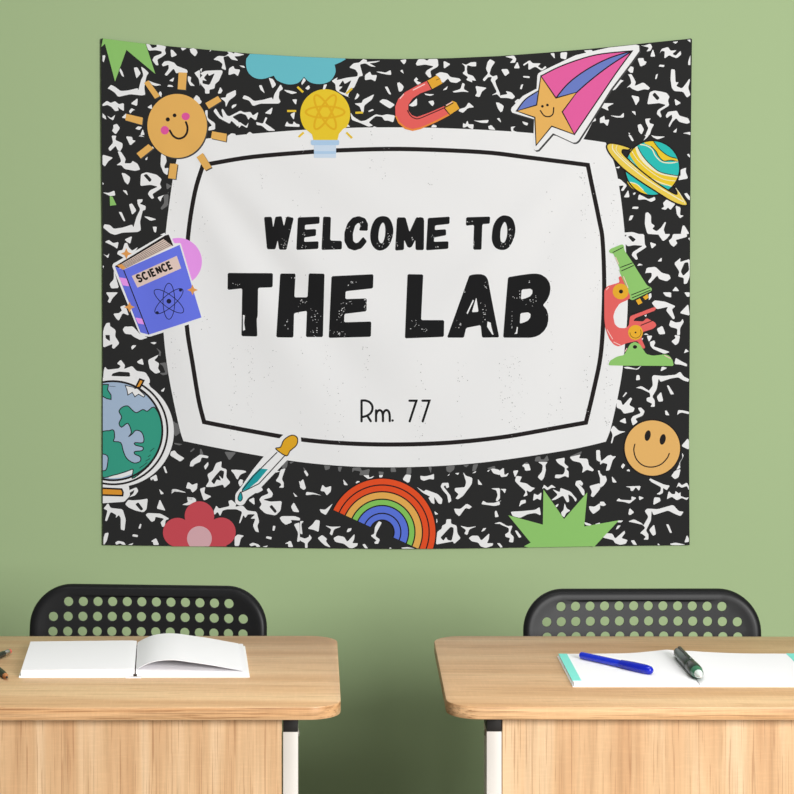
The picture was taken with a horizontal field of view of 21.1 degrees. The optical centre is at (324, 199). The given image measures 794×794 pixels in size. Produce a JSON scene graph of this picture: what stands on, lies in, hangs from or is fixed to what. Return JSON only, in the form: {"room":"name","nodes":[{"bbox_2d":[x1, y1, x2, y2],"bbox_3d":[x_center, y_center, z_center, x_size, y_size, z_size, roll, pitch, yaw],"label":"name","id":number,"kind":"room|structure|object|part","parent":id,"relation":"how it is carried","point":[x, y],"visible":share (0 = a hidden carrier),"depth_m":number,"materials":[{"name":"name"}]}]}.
{"room":"science classroom","nodes":[
{"label":"science classroom","id":0,"kind":"room"},
{"bbox_2d":[0,0,793,793],"bbox_3d":[0.000,-0.110,4.260,8.000,3.000,0.120,0,0,0],"label":"wall","id":1,"kind":"structure","parent":0,"point":[385,611],"depth_m":4.20,"materials":[{"name":"green paint"}]},
{"bbox_2d":[101,38,691,548],"bbox_3d":[0.140,0.184,4.191,1.161,1.004,0.012,0,0,0],"label":"tapestry","id":2,"kind":"object","parent":1,"relation":"attached to","point":[433,303],"visible":1,"depth_m":4.19,"materials":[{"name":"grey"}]},
{"bbox_2d":[101,39,154,79],"bbox_3d":[-0.386,-0.275,4.191,0.106,0.085,0.001,0,0,0],"label":"print","id":3,"kind":"object","parent":2,"relation":"attached to","point":[120,60],"depth_m":4.19,"materials":[{"name":"green fabric"}]},
{"bbox_2d":[103,376,173,502],"bbox_3d":[-0.367,0.470,4.191,0.140,0.251,0.001,0,0,-1],"label":"print","id":4,"kind":"object","parent":2,"relation":"attached to","point":[138,411],"depth_m":4.19,"materials":[{"name":"multicoloured"}]},
{"bbox_2d":[112,233,201,336],"bbox_3d":[-0.329,0.167,4.191,0.177,0.204,0.004,0,0,0],"label":"print","id":5,"kind":"object","parent":2,"relation":"attached to","point":[157,277],"depth_m":4.19,"materials":[{"name":"blue fabric"}]},
{"bbox_2d":[125,72,227,179],"bbox_3d":[-0.292,-0.145,4.192,0.201,0.212,0.002,0,0,0],"label":"print","id":6,"kind":"object","parent":2,"relation":"on","point":[176,123],"depth_m":4.19,"materials":[{"name":"orange fabric"}]},
{"bbox_2d":[163,501,235,545],"bbox_3d":[-0.247,0.636,4.191,0.143,0.089,0.001,0,0,0],"label":"print","id":7,"kind":"object","parent":2,"relation":"attached to","point":[185,523],"depth_m":4.19,"materials":[{"name":"red fabric"}]},
{"bbox_2d":[235,431,301,505],"bbox_3d":[-0.111,0.527,4.191,0.130,0.146,0.001,0,0,0],"label":"print","id":8,"kind":"object","parent":2,"relation":"attached to","point":[268,464],"depth_m":4.19,"materials":[{"name":"multicoloured"}]},
{"bbox_2d":[246,54,344,83],"bbox_3d":[-0.057,-0.257,4.191,0.196,0.060,0.001,0,0,0],"label":"print","id":9,"kind":"object","parent":2,"relation":"attached to","point":[260,68],"depth_m":4.19,"materials":[{"name":"teal fabric"}]},
{"bbox_2d":[287,86,362,157],"bbox_3d":[0.000,-0.153,4.191,0.149,0.141,0.002,0,0,0],"label":"print","id":10,"kind":"object","parent":2,"relation":"on","point":[323,121],"depth_m":4.19,"materials":[{"name":"yellow fabric"}]},
{"bbox_2d":[333,477,436,548],"bbox_3d":[0.117,0.615,4.191,0.205,0.140,0.002,0,0,0],"label":"print","id":11,"kind":"object","parent":2,"relation":"attached to","point":[369,512],"depth_m":4.19,"materials":[{"name":"multicoloured fabric"}]},
{"bbox_3d":[0.137,0.191,4.191,0.915,0.668,0.010,0,0,0],"label":"sign panel","id":12,"kind":"part","parent":2,"relation":"part of","materials":[{"name":"white fabric"}]},
{"bbox_2d":[395,75,459,130],"bbox_3d":[0.201,-0.190,4.190,0.127,0.109,0.001,0,0,0],"label":"print","id":13,"kind":"object","parent":2,"relation":"on","point":[422,102],"depth_m":4.19,"materials":[{"name":"red fabric"}]},
{"bbox_2d":[508,489,618,546],"bbox_3d":[0.469,0.626,4.191,0.218,0.114,0.002,0,0,0],"label":"print","id":14,"kind":"object","parent":2,"relation":"attached to","point":[536,517],"depth_m":4.19,"materials":[{"name":"green fabric"}]},
{"bbox_2d":[511,45,640,151],"bbox_3d":[0.493,-0.200,4.191,0.255,0.211,0.002,0,0,0],"label":"print","id":15,"kind":"object","parent":2,"relation":"on","point":[584,100],"depth_m":4.19,"materials":[{"name":"pink fabric"}]},
{"bbox_2d":[604,245,672,365],"bbox_3d":[0.617,0.207,4.190,0.136,0.239,0.006,0,0,0],"label":"print","id":16,"kind":"object","parent":2,"relation":"attached to","point":[638,279],"depth_m":4.19,"materials":[{"name":"multicoloured"}]},
{"bbox_2d":[606,140,687,205],"bbox_3d":[0.633,-0.053,4.191,0.161,0.131,0.002,0,0,0],"label":"print","id":17,"kind":"object","parent":2,"relation":"attached to","point":[638,172],"depth_m":4.19,"materials":[{"name":"multicoloured"}]},
{"bbox_2d":[623,419,680,476],"bbox_3d":[0.643,0.487,4.191,0.114,0.114,0.001,0,0,0],"label":"print","id":18,"kind":"object","parent":2,"relation":"attached to","point":[651,447],"depth_m":4.19,"materials":[{"name":"orange fabric"}]},
{"bbox_3d":[0.000,1.440,-0.090,8.000,0.100,8.820,0,0,0],"label":"floor","id":19,"kind":"structure","parent":0,"visible":0},
{"bbox_2d":[29,584,266,635],"bbox_3d":[-0.286,0.992,3.163,0.395,0.780,0.479,0,0,4],"label":"chair","id":20,"kind":"object","parent":19,"relation":"on","point":[245,603],"visible":0.43,"depth_m":3.33,"materials":[{"name":"black plastic"}]},
{"bbox_2d":[0,636,340,793],"bbox_3d":[-0.331,1.015,2.905,0.700,0.750,0.454,0,0,0],"label":"school desk","id":21,"kind":"object","parent":19,"relation":"on","point":[58,735],"visible":0.93,"depth_m":2.72,"materials":[{"name":"brown wood"}]},
{"bbox_2d":[0,667,7,678],"bbox_3d":[-0.439,0.636,2.880,0.009,0.008,0.090,0,0,-22],"label":"pencil","id":22,"kind":"object","parent":21,"relation":"on","point":[3,674],"visible":1,"depth_m":2.85,"materials":[{"name":"black"}]},
{"bbox_2d":[0,649,11,657],"bbox_3d":[-0.460,0.635,2.958,0.008,0.008,0.095,0,0,21],"label":"pencil","id":23,"kind":"object","parent":21,"relation":"on","point":[4,653],"visible":1,"depth_m":2.98,"materials":[{"name":"red"}]},
{"bbox_2d":[19,633,249,677],"bbox_3d":[-0.262,0.629,2.952,0.321,0.022,0.196,0,0,0],"label":"open book","id":24,"kind":"object","parent":21,"relation":"on","point":[166,655],"visible":1,"depth_m":2.91,"materials":[{"name":"white paper"}]},
{"bbox_3d":[-0.332,0.873,2.728,0.554,0.433,0.016,0,0,0],"label":"modesty panel","id":25,"kind":"part","parent":21,"relation":"part of","materials":[{"name":"brown wood"}]},
{"bbox_3d":[-0.044,1.019,2.744,0.019,0.682,0.052,0,0,0],"label":"leg","id":26,"kind":"part","parent":21,"relation":"part of","materials":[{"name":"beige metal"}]},
{"bbox_2d":[434,636,793,793],"bbox_3d":[0.507,1.015,2.905,0.700,0.750,0.449,0,0,1],"label":"school desk","id":27,"kind":"object","parent":19,"relation":"on","point":[544,734],"visible":0.99,"depth_m":2.72,"materials":[{"name":"brown wood"}]},
{"bbox_3d":[0.216,1.019,2.747,0.019,0.682,0.052,0,0,0],"label":"leg","id":28,"kind":"part","parent":27,"relation":"part of","materials":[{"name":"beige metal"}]},
{"bbox_3d":[0.503,0.873,2.730,0.554,0.433,0.016,0,0,0],"label":"modesty panel","id":29,"kind":"part","parent":27,"relation":"part of","materials":[{"name":"brown wood"}]},
{"bbox_2d":[557,650,793,686],"bbox_3d":[0.492,0.635,2.897,0.334,0.010,0.187,0,0,0],"label":"open notebook","id":30,"kind":"object","parent":27,"relation":"on","point":[719,669],"visible":0.9,"depth_m":2.87,"materials":[{"name":"white paper"}]},
{"bbox_2d":[579,652,653,674],"bbox_3d":[0.396,0.630,2.903,0.014,0.013,0.133,0,0,-39],"label":"ballpoint pen","id":31,"kind":"object","parent":30,"relation":"on","point":[623,664],"visible":1,"depth_m":2.89,"materials":[{"name":"blue plastic"}]},
{"bbox_2d":[674,646,702,678],"bbox_3d":[0.491,0.625,2.877,0.018,0.019,0.142,0,1,-3],"label":"pen","id":32,"kind":"object","parent":30,"relation":"on","point":[692,667],"visible":1,"depth_m":2.86,"materials":[{"name":"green plastic"}]},
{"bbox_2d":[523,588,760,636],"bbox_3d":[0.489,0.992,3.130,0.389,0.780,0.479,0,0,0],"label":"chair","id":33,"kind":"object","parent":19,"relation":"on","point":[545,605],"visible":0.36,"depth_m":3.29,"materials":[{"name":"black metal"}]}
]}

